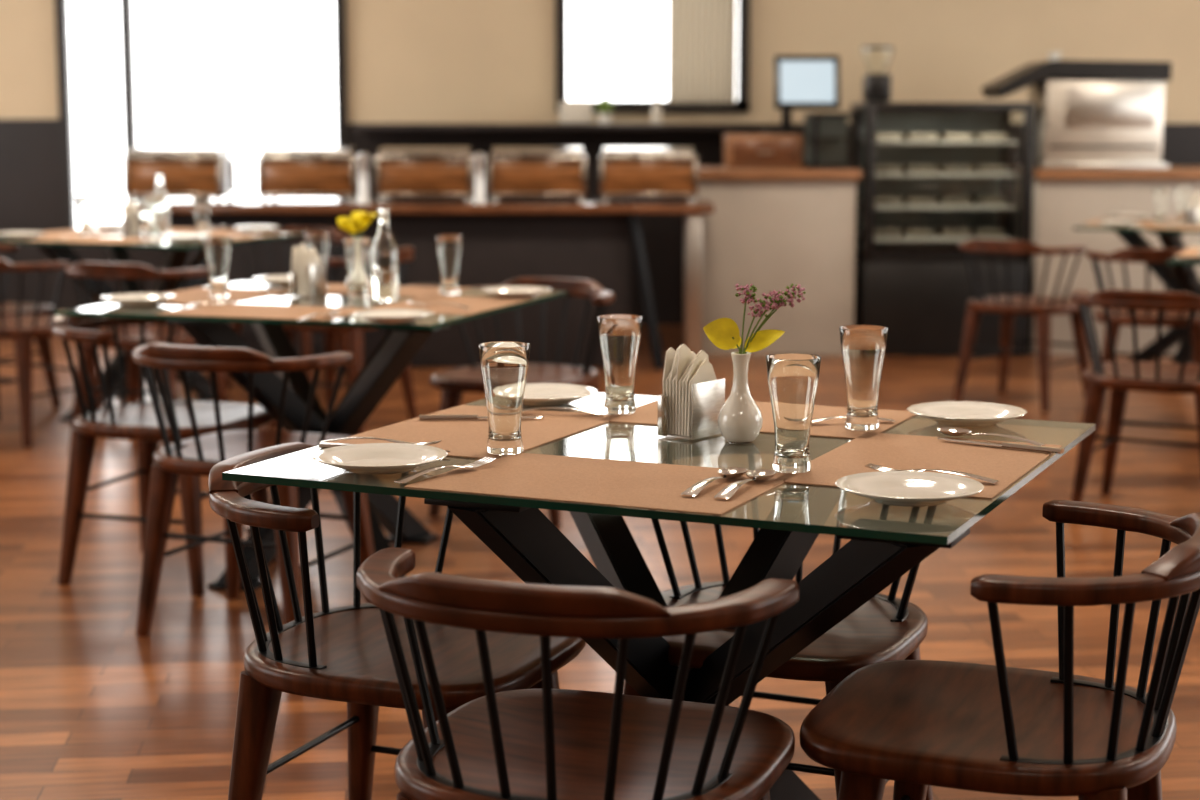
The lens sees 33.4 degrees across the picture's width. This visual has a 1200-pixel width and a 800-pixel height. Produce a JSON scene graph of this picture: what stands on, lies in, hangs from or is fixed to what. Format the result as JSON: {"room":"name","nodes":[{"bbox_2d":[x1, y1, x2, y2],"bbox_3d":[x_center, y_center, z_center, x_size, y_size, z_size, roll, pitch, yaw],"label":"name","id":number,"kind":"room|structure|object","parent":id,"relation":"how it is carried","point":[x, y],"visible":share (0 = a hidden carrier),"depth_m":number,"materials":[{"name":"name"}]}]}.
{"room":"restaurant","nodes":[
{"label":"restaurant","id":0,"kind":"room"},
{"bbox_2d":[0,325,1199,799],"bbox_3d":[0.300,0.706,4.397,10.800,0.100,15.700,0,8,0],"label":"floor","id":1,"kind":"structure","parent":0,"point":[92,708],"depth_m":5.53,"materials":[{"name":"brown wood"}]},
{"bbox_2d":[0,244,60,408],"bbox_3d":[-2.630,-0.307,8.498,0.545,0.734,0.575,3,9,20],"label":"dining chair","id":2,"kind":"object","parent":1,"relation":"on","point":[44,351],"visible":0.72,"depth_m":8.62,"materials":[{"name":"brown wood"}]},
{"bbox_2d":[0,258,103,446],"bbox_3d":[-2.285,-0.219,7.891,0.575,0.734,0.545,5,10,30],"label":"dining chair","id":3,"kind":"object","parent":1,"relation":"on","point":[20,328],"visible":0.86,"depth_m":7.66,"materials":[{"name":"brown wood"}]},
{"bbox_2d":[65,262,227,454],"bbox_3d":[-1.704,-0.168,7.544,0.575,0.734,0.545,3,9,20],"label":"dining chair","id":4,"kind":"object","parent":1,"relation":"on","point":[129,335],"visible":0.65,"depth_m":7.36,"materials":[{"name":"brown wood"}]},
{"bbox_2d":[0,228,303,420],"bbox_3d":[-1.950,-0.331,8.591,1.090,0.750,1.019,3,9,22],"label":"dining table","id":5,"kind":"object","parent":1,"relation":"on","point":[178,252],"visible":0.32,"depth_m":8.37,"materials":[{"name":"clear glass"}]},
{"bbox_2d":[0,231,44,238],"bbox_3d":[-2.419,-0.687,8.339,0.201,0.022,0.201,0,8,0],"label":"dinner plate","id":6,"kind":"object","parent":5,"relation":"on","point":[13,234],"visible":1,"depth_m":8.30,"materials":[{"name":"white ceramic"}]},
{"bbox_2d":[35,229,121,236],"bbox_3d":[-2.302,-0.724,8.678,0.320,0.002,0.480,3,9,22],"label":"placemat","id":7,"kind":"object","parent":5,"relation":"on","point":[58,233],"visible":0.5,"depth_m":8.70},
{"bbox_2d":[76,195,94,235],"bbox_3d":[-2.180,-0.783,8.489,0.081,0.169,0.081,0,8,0],"label":"drinking glass","id":8,"kind":"object","parent":7,"relation":"on","point":[85,203],"visible":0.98,"depth_m":8.46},
{"bbox_2d":[23,236,161,243],"bbox_3d":[-2.075,-0.659,8.230,0.480,0.002,0.320,3,9,22],"label":"placemat","id":9,"kind":"object","parent":5,"relation":"on","point":[85,239],"visible":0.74,"depth_m":8.17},
{"bbox_2d":[144,197,163,237],"bbox_3d":[-1.852,-0.758,8.315,0.081,0.169,0.081,0,8,0],"label":"drinking glass","id":10,"kind":"object","parent":9,"relation":"on","point":[153,205],"visible":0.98,"depth_m":8.29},
{"bbox_2d":[93,223,121,228],"bbox_3d":[-2.201,-0.780,8.978,0.201,0.022,0.201,0,8,0],"label":"dinner plate","id":11,"kind":"object","parent":5,"relation":"on","point":[96,225],"visible":0.7,"depth_m":8.92,"materials":[{"name":"white ceramic"}]},
{"bbox_2d":[122,199,141,235],"bbox_3d":[-2.000,-0.781,8.535,0.070,0.151,0.093,-3,9,-20],"label":"napkin holder","id":12,"kind":"object","parent":5,"relation":"on","point":[131,221],"visible":1,"depth_m":8.51,"materials":[{"name":"metal"}]},
{"bbox_2d":[153,175,169,234],"bbox_3d":[-1.874,-0.831,8.521,0.076,0.255,0.076,0,8,0],"label":"glass bottle","id":13,"kind":"object","parent":5,"relation":"on","point":[159,191],"visible":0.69,"depth_m":8.50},
{"bbox_2d":[160,234,210,241],"bbox_3d":[-1.684,-0.657,8.130,0.201,0.022,0.201,0,8,0],"label":"dinner plate","id":14,"kind":"object","parent":5,"relation":"on","point":[180,237],"visible":0.98,"depth_m":8.09,"materials":[{"name":"white ceramic"}]},
{"bbox_2d":[144,228,241,233],"bbox_3d":[-1.825,-0.748,8.845,0.480,0.002,0.320,3,9,22],"label":"placemat","id":15,"kind":"object","parent":5,"relation":"on","point":[172,230],"visible":0.46,"depth_m":8.85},
{"bbox_2d":[132,192,150,231],"bbox_3d":[-2.005,-0.823,8.761,0.081,0.169,0.081,0,8,0],"label":"drinking glass","id":16,"kind":"object","parent":15,"relation":"on","point":[138,197],"visible":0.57,"depth_m":8.73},
{"bbox_2d":[159,233,278,240],"bbox_3d":[-1.598,-0.683,8.396,0.320,0.002,0.480,3,9,22],"label":"placemat","id":17,"kind":"object","parent":5,"relation":"on","point":[237,237],"visible":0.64,"depth_m":8.50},
{"bbox_2d":[192,194,210,234],"bbox_3d":[-1.701,-0.793,8.554,0.081,0.169,0.081,0,8,0],"label":"drinking glass","id":18,"kind":"object","parent":17,"relation":"on","point":[201,202],"visible":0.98,"depth_m":8.53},
{"bbox_2d":[234,225,279,231],"bbox_3d":[-1.502,-0.748,8.762,0.201,0.022,0.201,0,8,0],"label":"dinner plate","id":19,"kind":"object","parent":5,"relation":"on","point":[255,228],"visible":1,"depth_m":8.72,"materials":[{"name":"white ceramic"}]},
{"bbox_2d":[52,315,277,595],"bbox_3d":[-1.210,0.121,5.548,0.545,0.734,0.575,3,9,18],"label":"dining chair","id":20,"kind":"object","parent":1,"relation":"on","point":[131,421],"visible":0.72,"depth_m":5.42,"materials":[{"name":"brown wood"}]},
{"bbox_2d":[132,342,374,636],"bbox_3d":[-0.854,0.205,4.971,0.575,0.734,0.545,3,9,22],"label":"dining chair","id":21,"kind":"object","parent":1,"relation":"on","point":[196,455],"visible":0.73,"depth_m":4.84,"materials":[{"name":"brown wood"}]},
{"bbox_2d":[224,227,350,390],"bbox_3d":[-1.446,-0.422,9.296,0.575,0.734,0.545,3,9,20],"label":"dining chair","id":22,"kind":"object","parent":1,"relation":"on","point":[305,337],"visible":0.21,"depth_m":9.37,"materials":[{"name":"brown wood"}]},
{"bbox_2d":[54,281,566,590],"bbox_3d":[-0.775,0.092,5.672,1.090,0.750,1.019,3,9,19],"label":"dining table","id":23,"kind":"object","parent":1,"relation":"on","point":[402,342],"visible":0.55,"depth_m":5.45,"materials":[{"name":"clear glass"}]},
{"bbox_2d":[100,293,174,305],"bbox_3d":[-1.270,-0.275,5.497,0.201,0.022,0.201,0,8,0],"label":"dinner plate","id":24,"kind":"object","parent":23,"relation":"on","point":[128,299],"visible":1,"depth_m":5.50,"materials":[{"name":"white ceramic"}]},
{"bbox_2d":[110,287,287,305],"bbox_3d":[-1.134,-0.298,5.740,0.320,0.002,0.480,3,9,19],"label":"placemat","id":25,"kind":"object","parent":23,"relation":"on","point":[199,294],"visible":0.76,"depth_m":5.75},
{"bbox_2d":[203,237,231,297],"bbox_3d":[-1.085,-0.377,5.685,0.081,0.169,0.081,0,8,0],"label":"drinking glass","id":26,"kind":"object","parent":25,"relation":"on","point":[217,249],"visible":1,"depth_m":5.66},
{"bbox_2d":[156,303,373,320],"bbox_3d":[-0.884,-0.235,5.304,0.480,0.002,0.320,3,9,19],"label":"placemat","id":27,"kind":"object","parent":23,"relation":"on","point":[233,310],"visible":0.82,"depth_m":5.29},
{"bbox_2d":[253,275,288,285],"bbox_3d":[-0.960,-0.364,6.111,0.201,0.022,0.201,0,8,0],"label":"dinner plate","id":28,"kind":"object","parent":23,"relation":"on","point":[275,280],"visible":0.55,"depth_m":6.08,"materials":[{"name":"white ceramic"}]},
{"bbox_2d":[289,243,325,296],"bbox_3d":[-0.840,-0.376,5.745,0.070,0.151,0.093,3,9,20],"label":"napkin holder","id":29,"kind":"object","parent":23,"relation":"on","point":[307,278],"visible":1,"depth_m":5.72,"materials":[{"name":"metal"}]},
{"bbox_2d":[343,237,371,298],"bbox_3d":[-0.685,-0.374,5.665,0.081,0.169,0.081,0,8,0],"label":"drinking glass","id":30,"kind":"object","parent":23,"relation":"on","point":[357,249],"visible":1,"depth_m":5.64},
{"bbox_2d":[280,283,469,296],"bbox_3d":[-0.666,-0.326,5.931,0.480,0.002,0.320,3,9,19],"label":"placemat","id":31,"kind":"object","parent":23,"relation":"on","point":[333,288],"visible":0.54,"depth_m":5.91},
{"bbox_2d":[303,231,330,288],"bbox_3d":[-0.840,-0.416,5.952,0.081,0.169,0.081,0,8,0],"label":"drinking glass","id":32,"kind":"object","parent":31,"relation":"on","point":[320,240],"visible":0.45,"depth_m":5.92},
{"bbox_2d":[337,211,376,290],"bbox_3d":[-0.700,-0.426,5.782,0.118,0.240,0.094,0,8,0],"label":"flower vase","id":33,"kind":"object","parent":31,"relation":"on","point":[358,221],"visible":0.52,"depth_m":5.76,"materials":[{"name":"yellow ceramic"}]},
{"bbox_2d":[435,235,462,294],"bbox_3d":[-0.435,-0.391,5.784,0.081,0.169,0.081,0,8,0],"label":"drinking glass","id":34,"kind":"object","parent":31,"relation":"on","point":[449,247],"visible":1,"depth_m":5.76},
{"bbox_2d":[371,209,398,301],"bbox_3d":[-0.600,-0.404,5.570,0.076,0.255,0.076,0,8,0],"label":"glass bottle","id":35,"kind":"object","parent":23,"relation":"on","point":[384,252],"visible":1,"depth_m":5.54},
{"bbox_2d":[354,309,432,323],"bbox_3d":[-0.520,-0.209,5.042,0.201,0.022,0.201,0,8,0],"label":"dinner plate","id":36,"kind":"object","parent":23,"relation":"on","point":[391,316],"visible":1,"depth_m":5.08,"materials":[{"name":"white ceramic"}]},
{"bbox_2d":[364,295,533,314],"bbox_3d":[-0.416,-0.263,5.495,0.320,0.002,0.480,3,9,19],"label":"placemat","id":37,"kind":"object","parent":23,"relation":"on","point":[478,304],"visible":0.94,"depth_m":5.48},
{"bbox_2d":[481,286,550,297],"bbox_3d":[-0.240,-0.307,5.715,0.201,0.022,0.201,0,8,0],"label":"dinner plate","id":38,"kind":"object","parent":23,"relation":"on","point":[500,291],"visible":1,"depth_m":5.74,"materials":[{"name":"white ceramic"}]},
{"bbox_2d":[269,247,416,433],"bbox_3d":[-1.040,-0.258,8.163,0.545,0.734,0.575,4,9,24],"label":"dining chair","id":39,"kind":"object","parent":1,"relation":"on","point":[354,335],"visible":0.22,"depth_m":8.05,"materials":[{"name":"brown wood"}]},
{"bbox_2d":[208,442,585,799],"bbox_3d":[-0.325,0.463,3.193,0.545,0.734,0.575,3,9,22],"label":"dining chair","id":40,"kind":"object","parent":1,"relation":"on","point":[342,653],"visible":0.69,"depth_m":3.09,"materials":[{"name":"brown wood"}]},
{"bbox_2d":[122,199,714,369],"bbox_3d":[-0.890,-0.590,10.140,2.900,0.828,0.620,0,8,0],"label":"buffet table","id":41,"kind":"object","parent":1,"relation":"on","point":[505,240],"depth_m":9.93,"materials":[{"name":"brown wood"}]},
{"bbox_2d":[122,147,235,202],"bbox_3d":[-2.110,-1.133,10.047,0.495,0.275,0.414,0,8,0],"label":"chafing dish","id":42,"kind":"object","parent":41,"relation":"on","point":[186,172],"visible":0.96,"depth_m":9.89,"materials":[{"name":"metal"}]},
{"bbox_2d":[256,147,359,202],"bbox_3d":[-1.450,-1.133,10.047,0.495,0.275,0.414,0,8,0],"label":"chafing dish","id":43,"kind":"object","parent":41,"relation":"on","point":[282,172],"visible":0.81,"depth_m":9.88,"materials":[{"name":"metal"}]},
{"bbox_2d":[357,152,370,203],"bbox_3d":[-1.160,-1.088,9.805,0.068,0.255,0.068,0,8,0],"label":"urn","id":44,"kind":"object","parent":41,"relation":"on","point":[362,158],"visible":1,"depth_m":9.79,"materials":[{"name":"metal"}]},
{"bbox_2d":[373,147,474,202],"bbox_3d":[-0.870,-1.133,10.047,0.495,0.275,0.414,0,8,0],"label":"chafing dish","id":45,"kind":"object","parent":41,"relation":"on","point":[400,172],"visible":0.84,"depth_m":9.88,"materials":[{"name":"metal"}]},
{"bbox_2d":[473,152,486,203],"bbox_3d":[-0.590,-1.088,9.805,0.068,0.255,0.068,0,8,0],"label":"urn","id":46,"kind":"object","parent":41,"relation":"on","point":[479,158],"visible":1,"depth_m":9.79,"materials":[{"name":"metal"}]},
{"bbox_2d":[487,147,587,202],"bbox_3d":[-0.310,-1.133,10.047,0.495,0.275,0.414,0,8,0],"label":"chafing dish","id":47,"kind":"object","parent":41,"relation":"on","point":[513,172],"visible":1,"depth_m":9.88,"materials":[{"name":"metal"}]},
{"bbox_2d":[598,147,698,202],"bbox_3d":[0.240,-1.133,10.047,0.495,0.275,0.414,0,8,0],"label":"chafing dish","id":48,"kind":"object","parent":41,"relation":"on","point":[624,172],"visible":1,"depth_m":9.88,"materials":[{"name":"metal"}]},
{"bbox_2d":[428,277,614,527],"bbox_3d":[-0.246,-0.006,6.425,0.575,0.734,0.545,4,9,24],"label":"dining chair","id":49,"kind":"object","parent":1,"relation":"on","point":[452,383],"visible":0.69,"depth_m":6.47,"materials":[{"name":"brown wood"}]},
{"bbox_2d":[356,547,798,799],"bbox_3d":[-0.020,0.545,2.625,0.575,0.734,0.545,3,9,20],"label":"dining chair","id":50,"kind":"object","parent":1,"relation":"on","point":[544,743],"visible":1,"depth_m":2.49,"materials":[{"name":"brown wood"}]},
{"bbox_2d":[222,392,1095,799],"bbox_3d":[0.144,0.445,3.237,1.090,0.750,1.019,4,9,24],"label":"dining table","id":51,"kind":"object","parent":1,"relation":"on","point":[878,553],"visible":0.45,"depth_m":2.93,"materials":[{"name":"clear glass"}]},
{"bbox_2d":[312,443,447,474],"bbox_3d":[-0.327,0.091,2.974,0.201,0.022,0.201,0,8,0],"label":"dinner plate","id":52,"kind":"object","parent":51,"relation":"on","point":[369,458],"visible":1,"depth_m":3.01,"materials":[{"name":"white ceramic"}]},
{"bbox_2d":[318,443,449,451],"bbox_3d":[-0.336,0.075,3.122,0.214,0.007,0.018,2,9,14],"label":"table knife","id":53,"kind":"object","parent":51,"relation":"on","point":[321,445],"visible":0.16,"depth_m":3.14,"materials":[{"name":"metal"}]},
{"bbox_2d":[327,405,621,458],"bbox_3d":[-0.203,0.050,3.337,0.320,0.002,0.480,4,9,24],"label":"placemat","id":54,"kind":"object","parent":51,"relation":"on","point":[465,438],"visible":0.76,"depth_m":3.34,"materials":[{"name":"paper"}]},
{"bbox_2d":[319,437,441,444],"bbox_3d":[-0.348,0.066,3.170,0.198,0.011,0.024,2,8,13],"label":"fork","id":55,"kind":"object","parent":54,"relation":"on","point":[347,438],"visible":0.83,"depth_m":3.17,"materials":[{"name":"metal"}]},
{"bbox_2d":[419,415,543,419],"bbox_3d":[-0.203,0.029,3.438,0.214,0.007,0.018,0,8,-2],"label":"table knife","id":56,"kind":"object","parent":54,"relation":"on","point":[421,417],"visible":0.7,"depth_m":3.43,"materials":[{"name":"metal"}]},
{"bbox_2d":[478,341,529,454],"bbox_3d":[-0.148,-0.002,3.102,0.081,0.169,0.081,0,8,0],"label":"drinking glass","id":57,"kind":"object","parent":54,"relation":"on","point":[503,364],"visible":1,"depth_m":3.08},
{"bbox_2d":[522,407,600,414],"bbox_3d":[-0.098,0.018,3.498,0.198,0.011,0.024,1,8,8],"label":"fork","id":58,"kind":"object","parent":54,"relation":"on","point":[528,409],"visible":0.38,"depth_m":3.49,"materials":[{"name":"metal"}]},
{"bbox_2d":[523,383,596,405],"bbox_3d":[-0.105,-0.007,3.647,0.201,0.022,0.201,0,8,0],"label":"dinner plate","id":59,"kind":"object","parent":51,"relation":"on","point":[536,394],"visible":0.67,"depth_m":3.69,"materials":[{"name":"white ceramic"}]},
{"bbox_2d":[404,453,797,515],"bbox_3d":[0.007,0.117,2.881,0.480,0.002,0.320,4,9,24],"label":"placemat","id":60,"kind":"object","parent":51,"relation":"on","point":[619,483],"visible":0.82,"depth_m":2.85,"materials":[{"name":"paper"}]},
{"bbox_2d":[393,457,495,482],"bbox_3d":[-0.225,0.101,2.923,0.024,0.011,0.198,6,10,37],"label":"fork","id":61,"kind":"object","parent":60,"relation":"on","point":[483,461],"visible":1,"depth_m":2.91,"materials":[{"name":"metal"}]},
{"bbox_2d":[681,467,747,496],"bbox_3d":[0.162,0.115,2.831,0.041,0.012,0.190,4,9,26],"label":"spoon","id":62,"kind":"object","parent":60,"relation":"on","point":[730,472],"visible":1,"depth_m":2.84,"materials":[{"name":"metal"}]},
{"bbox_2d":[714,469,775,498],"bbox_3d":[0.204,0.118,2.813,0.041,0.012,0.190,4,9,24],"label":"spoon","id":63,"kind":"object","parent":60,"relation":"on","point":[727,492],"visible":1,"depth_m":2.82,"materials":[{"name":"metal"}]},
{"bbox_2d":[657,344,724,439],"bbox_3d":[0.150,-0.018,3.276,0.070,0.151,0.093,6,10,38],"label":"napkin holder","id":64,"kind":"object","parent":51,"relation":"on","point":[692,399],"visible":0.96,"depth_m":3.26,"materials":[{"name":"paper"}]},
{"bbox_2d":[703,283,805,441],"bbox_3d":[0.247,-0.061,3.209,0.165,0.254,0.073,0,8,0],"label":"flower vase","id":65,"kind":"object","parent":51,"relation":"on","point":[740,419],"visible":1,"depth_m":3.20,"materials":[{"name":"white ceramic"}]},
{"bbox_2d":[604,400,915,438],"bbox_3d":[0.281,0.029,3.486,0.480,0.002,0.320,4,9,24],"label":"placemat","id":66,"kind":"object","parent":51,"relation":"on","point":[646,414],"visible":0.42,"depth_m":3.44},
{"bbox_2d":[597,314,642,413],"bbox_3d":[0.035,-0.063,3.517,0.081,0.169,0.081,0,8,0],"label":"drinking glass","id":67,"kind":"object","parent":66,"relation":"on","point":[619,334],"visible":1,"depth_m":3.49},
{"bbox_2d":[839,325,887,430],"bbox_3d":[0.439,-0.037,3.339,0.081,0.169,0.081,0,8,0],"label":"drinking glass","id":68,"kind":"object","parent":66,"relation":"on","point":[863,347],"visible":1,"depth_m":3.32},
{"bbox_2d":[835,471,983,506],"bbox_3d":[0.423,0.125,2.736,0.201,0.022,0.201,0,8,0],"label":"dinner plate","id":69,"kind":"object","parent":51,"relation":"on","point":[895,488],"visible":1,"depth_m":2.77,"materials":[{"name":"white ceramic"}]},
{"bbox_2d":[772,432,1061,499],"bbox_3d":[0.491,0.095,3.029,0.320,0.002,0.480,4,9,24],"label":"placemat","id":70,"kind":"object","parent":51,"relation":"on","point":[893,451],"visible":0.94,"depth_m":3.05,"materials":[{"name":"paper"}]},
{"bbox_2d":[766,353,820,472],"bbox_3d":[0.284,0.020,2.948,0.081,0.169,0.081,0,8,0],"label":"drinking glass","id":71,"kind":"object","parent":70,"relation":"on","point":[793,378],"visible":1,"depth_m":2.92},
{"bbox_2d":[865,463,998,483],"bbox_3d":[0.479,0.105,2.895,0.198,0.011,0.024,5,10,30],"label":"fork","id":72,"kind":"object","parent":70,"relation":"on","point":[872,466],"visible":0.82,"depth_m":2.89,"materials":[{"name":"metal"}]},
{"bbox_2d":[937,427,1044,445],"bbox_3d":[0.627,0.059,3.218,0.190,0.012,0.041,7,11,40],"label":"spoon","id":73,"kind":"object","parent":70,"relation":"on","point":[950,431],"visible":1,"depth_m":3.24,"materials":[{"name":"metal"}]},
{"bbox_2d":[937,438,1063,453],"bbox_3d":[0.630,0.070,3.157,0.214,0.007,0.018,6,10,36],"label":"table knife","id":74,"kind":"object","parent":70,"relation":"on","point":[1004,444],"visible":1,"depth_m":3.13,"materials":[{"name":"metal"}]},
{"bbox_2d":[907,401,1026,426],"bbox_3d":[0.626,0.027,3.414,0.201,0.022,0.201,0,8,0],"label":"dinner plate","id":75,"kind":"object","parent":51,"relation":"on","point":[951,413],"visible":1,"depth_m":3.45,"materials":[{"name":"white ceramic"}]},
{"bbox_2d":[694,166,861,354],"bbox_3d":[0.922,-0.758,10.752,0.865,0.975,0.700,0,8,0],"label":"counter","id":76,"kind":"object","parent":1,"relation":"on","point":[772,229],"depth_m":10.46,"materials":[{"name":"brown wood"}]},
{"bbox_2d":[723,133,802,167],"bbox_3d":[0.870,-1.335,10.708,0.400,0.178,0.373,0,8,0],"label":"drawer box","id":77,"kind":"object","parent":76,"relation":"on","point":[740,150],"visible":0.98,"depth_m":10.54,"materials":[{"name":"brown wood"}]},
{"bbox_2d":[763,56,839,133],"bbox_3d":[1.076,-1.629,10.677,0.392,0.411,0.180,0,8,0],"label":"computer monitor","id":78,"kind":"object","parent":77,"relation":"on","point":[800,82],"visible":1,"depth_m":10.61,"materials":[{"name":"black plastic"}]},
{"bbox_2d":[804,113,858,168],"bbox_3d":[1.230,-1.385,10.662,0.235,0.289,0.500,0,8,0],"label":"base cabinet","id":79,"kind":"object","parent":76,"relation":"on","point":[825,136],"visible":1,"depth_m":10.88,"materials":[{"name":"black plastic"}]},
{"bbox_2d":[624,428,936,799],"bbox_3d":[0.299,0.439,3.357,0.575,0.734,0.545,4,9,24],"label":"dining chair","id":80,"kind":"object","parent":1,"relation":"on","point":[889,627],"visible":0.31,"depth_m":3.30,"materials":[{"name":"brown wood"}]},
{"bbox_2d":[850,103,1034,355],"bbox_3d":[1.810,-0.928,10.728,0.870,1.318,0.660,0,8,0],"label":"display case","id":81,"kind":"object","parent":1,"relation":"on","point":[935,176],"visible":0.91,"depth_m":10.50,"materials":[{"name":"black metal"}]},
{"bbox_2d":[861,46,893,101],"bbox_3d":[1.470,-1.724,10.577,0.176,0.297,0.270,0,8,0],"label":"coffee grinder","id":82,"kind":"object","parent":81,"relation":"on","point":[876,84],"visible":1,"depth_m":10.53,"materials":[{"name":"black plastic"}]},
{"bbox_2d":[800,500,1199,799],"bbox_3d":[0.575,0.521,2.790,0.545,0.734,0.575,3,9,22],"label":"dining chair","id":83,"kind":"object","parent":1,"relation":"on","point":[998,728],"visible":1,"depth_m":2.67,"materials":[{"name":"brown wood"}]},
{"bbox_2d":[953,239,1093,412],"bbox_3d":[1.863,-0.348,8.783,0.575,0.734,0.545,7,11,40],"label":"dining chair","id":84,"kind":"object","parent":1,"relation":"on","point":[1042,307],"visible":0.97,"depth_m":8.66,"materials":[{"name":"brown wood"}]},
{"bbox_2d":[1010,166,1199,354],"bbox_3d":[3.085,-0.758,10.752,1.650,0.975,0.700,0,8,0],"label":"counter","id":85,"kind":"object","parent":1,"relation":"on","point":[1063,200],"depth_m":10.45,"materials":[{"name":"brown wood"}]},
{"bbox_2d":[981,60,1171,168],"bbox_3d":[2.515,-1.516,10.627,0.890,0.560,0.530,0,8,0],"label":"espresso machine","id":86,"kind":"object","parent":85,"relation":"on","point":[1089,114],"visible":0.93,"depth_m":10.41,"materials":[{"name":"silver metal"}]},
{"bbox_2d":[1071,289,1199,500],"bbox_3d":[1.795,-0.003,6.407,0.575,0.734,0.545,4,9,28],"label":"dining chair","id":87,"kind":"object","parent":1,"relation":"on","point":[1121,377],"visible":1,"depth_m":6.32,"materials":[{"name":"brown wood"}]},
{"bbox_2d":[1073,217,1199,363],"bbox_3d":[2.850,-0.453,9.433,1.090,0.750,1.019,3,9,22],"label":"dining table","id":88,"kind":"object","parent":1,"relation":"on","point":[1169,238],"visible":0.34,"depth_m":9.36,"materials":[{"name":"clear glass"}]},
{"bbox_2d":[1096,220,1140,226],"bbox_3d":[2.381,-0.809,9.180,0.201,0.022,0.201,0,8,0],"label":"dinner plate","id":89,"kind":"object","parent":88,"relation":"on","point":[1114,223],"visible":1,"depth_m":9.14,"materials":[{"name":"white ceramic"}]},
{"bbox_2d":[1084,219,1155,225],"bbox_3d":[2.498,-0.846,9.520,0.320,0.002,0.480,3,9,22],"label":"placemat","id":90,"kind":"object","parent":88,"relation":"on","point":[1143,223],"visible":0.6,"depth_m":9.48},
{"bbox_2d":[1153,187,1170,223],"bbox_3d":[2.620,-0.905,9.330,0.081,0.169,0.081,0,8,0],"label":"drinking glass","id":91,"kind":"object","parent":90,"relation":"on","point":[1161,194],"visible":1,"depth_m":9.31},
{"bbox_2d":[1109,213,1150,218],"bbox_3d":[2.599,-0.902,9.819,0.201,0.022,0.201,0,8,0],"label":"dinner plate","id":92,"kind":"object","parent":88,"relation":"on","point":[1118,215],"visible":0.99,"depth_m":9.77,"materials":[{"name":"white ceramic"}]},
{"bbox_2d":[1142,225,1199,229],"bbox_3d":[2.724,-0.781,9.071,0.480,0.002,0.320,3,9,22],"label":"placemat","id":93,"kind":"object","parent":88,"relation":"on","point":[1178,227],"visible":1,"depth_m":9.07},
{"bbox_2d":[1184,191,1199,223],"bbox_3d":[2.800,-0.903,9.377,0.070,0.151,0.093,-3,9,-20],"label":"napkin holder","id":94,"kind":"object","parent":88,"relation":"on","point":[1192,213],"visible":1,"depth_m":9.35,"materials":[{"name":"metal"}]},
{"bbox_3d":[2.975,-0.870,9.686,0.480,0.002,0.320,3,9,22],"label":"placemat","id":95,"kind":"object","parent":88,"relation":"on","visible":0},
{"bbox_2d":[1174,185,1191,220],"bbox_3d":[2.795,-0.945,9.602,0.081,0.169,0.081,0,8,0],"label":"drinking glass","id":96,"kind":"object","parent":95,"relation":"on","point":[1182,192],"visible":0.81,"depth_m":9.58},
{"bbox_2d":[1086,248,1199,425],"bbox_3d":[2.297,-0.276,8.286,0.575,0.734,0.545,2,9,15],"label":"dining chair","id":97,"kind":"object","parent":1,"relation":"on","point":[1118,317],"visible":0.73,"depth_m":8.09,"materials":[{"name":"brown wood"}]},
{"bbox_2d":[1166,244,1199,264],"bbox_3d":[2.700,-0.159,7.404,1.090,0.750,1.019,3,9,22],"label":"dining table","id":98,"kind":"object","parent":1,"relation":"on","point":[1182,260],"visible":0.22,"depth_m":7.12,"materials":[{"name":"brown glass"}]},
{"bbox_2d":[1176,247,1199,256],"bbox_3d":[2.348,-0.552,7.491,0.320,0.002,0.480,3,9,22],"label":"placemat","id":99,"kind":"object","parent":98,"relation":"on","point":[1190,251],"visible":1,"depth_m":7.48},
{"bbox_2d":[0,0,1199,123],"bbox_3d":[0.300,-1.950,11.918,10.600,3.000,0.150,0,8,0],"label":"wall","id":100,"kind":"structure","parent":0,"point":[409,61],"depth_m":11.82,"materials":[{"name":"beige paint"}]},
{"bbox_2d":[55,0,347,229],"bbox_3d":[-2.350,-1.938,11.834,1.700,2.000,0.080,0,8,0],"label":"window","id":101,"kind":"structure","parent":100,"relation":"in","point":[61,6],"depth_m":11.82,"materials":[{"name":"metal"}]},
{"bbox_2d":[0,119,1199,324],"bbox_3d":[0.300,-1.059,11.957,10.600,1.225,0.030,0,8,0],"label":"wainscoting","id":102,"kind":"structure","parent":100,"relation":"attached to","point":[30,155],"depth_m":11.90,"materials":[{"name":"wood"}]},
{"bbox_2d":[355,124,850,130],"bbox_3d":[0.250,-1.588,11.650,3.300,0.039,0.415,0,8,0],"label":"shelf","id":103,"kind":"object","parent":100,"relation":"attached to","point":[358,127],"visible":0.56,"depth_m":11.44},
{"bbox_2d":[559,100,591,123],"bbox_3d":[-0.140,-1.669,11.601,0.190,0.135,0.160,0,8,0],"label":"receipt printer","id":104,"kind":"object","parent":103,"relation":"on","point":[570,111],"visible":1,"depth_m":11.52,"materials":[{"name":"plastic"}]},
{"bbox_2d":[597,96,613,123],"bbox_3d":[0.032,-1.673,11.539,0.097,0.160,0.098,0,8,0],"label":"potted succulent","id":105,"kind":"object","parent":103,"relation":"on","point":[605,105],"visible":1,"depth_m":11.51,"materials":[{"name":"white ceramic"}]},
{"bbox_2d":[651,97,662,123],"bbox_3d":[0.330,-1.676,11.579,0.064,0.155,0.064,0,8,0],"label":"bottle","id":106,"kind":"object","parent":103,"relation":"on","point":[656,110],"visible":1,"depth_m":11.56,"materials":[{"name":"beige ceramic"}]},
{"bbox_2d":[556,0,749,111],"bbox_3d":[0.310,-2.319,11.779,1.140,1.230,0.100,0,8,0],"label":"window","id":107,"kind":"structure","parent":100,"relation":"in","point":[743,40],"depth_m":11.79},
{"bbox_2d":[668,0,736,102],"bbox_3d":[0.600,-2.341,11.685,0.400,1.200,0.036,0,8,0],"label":"window blind","id":108,"kind":"object","parent":107,"relation":"hanging from","point":[702,34],"visible":1,"depth_m":11.73,"materials":[{"name":"beige fabric"}]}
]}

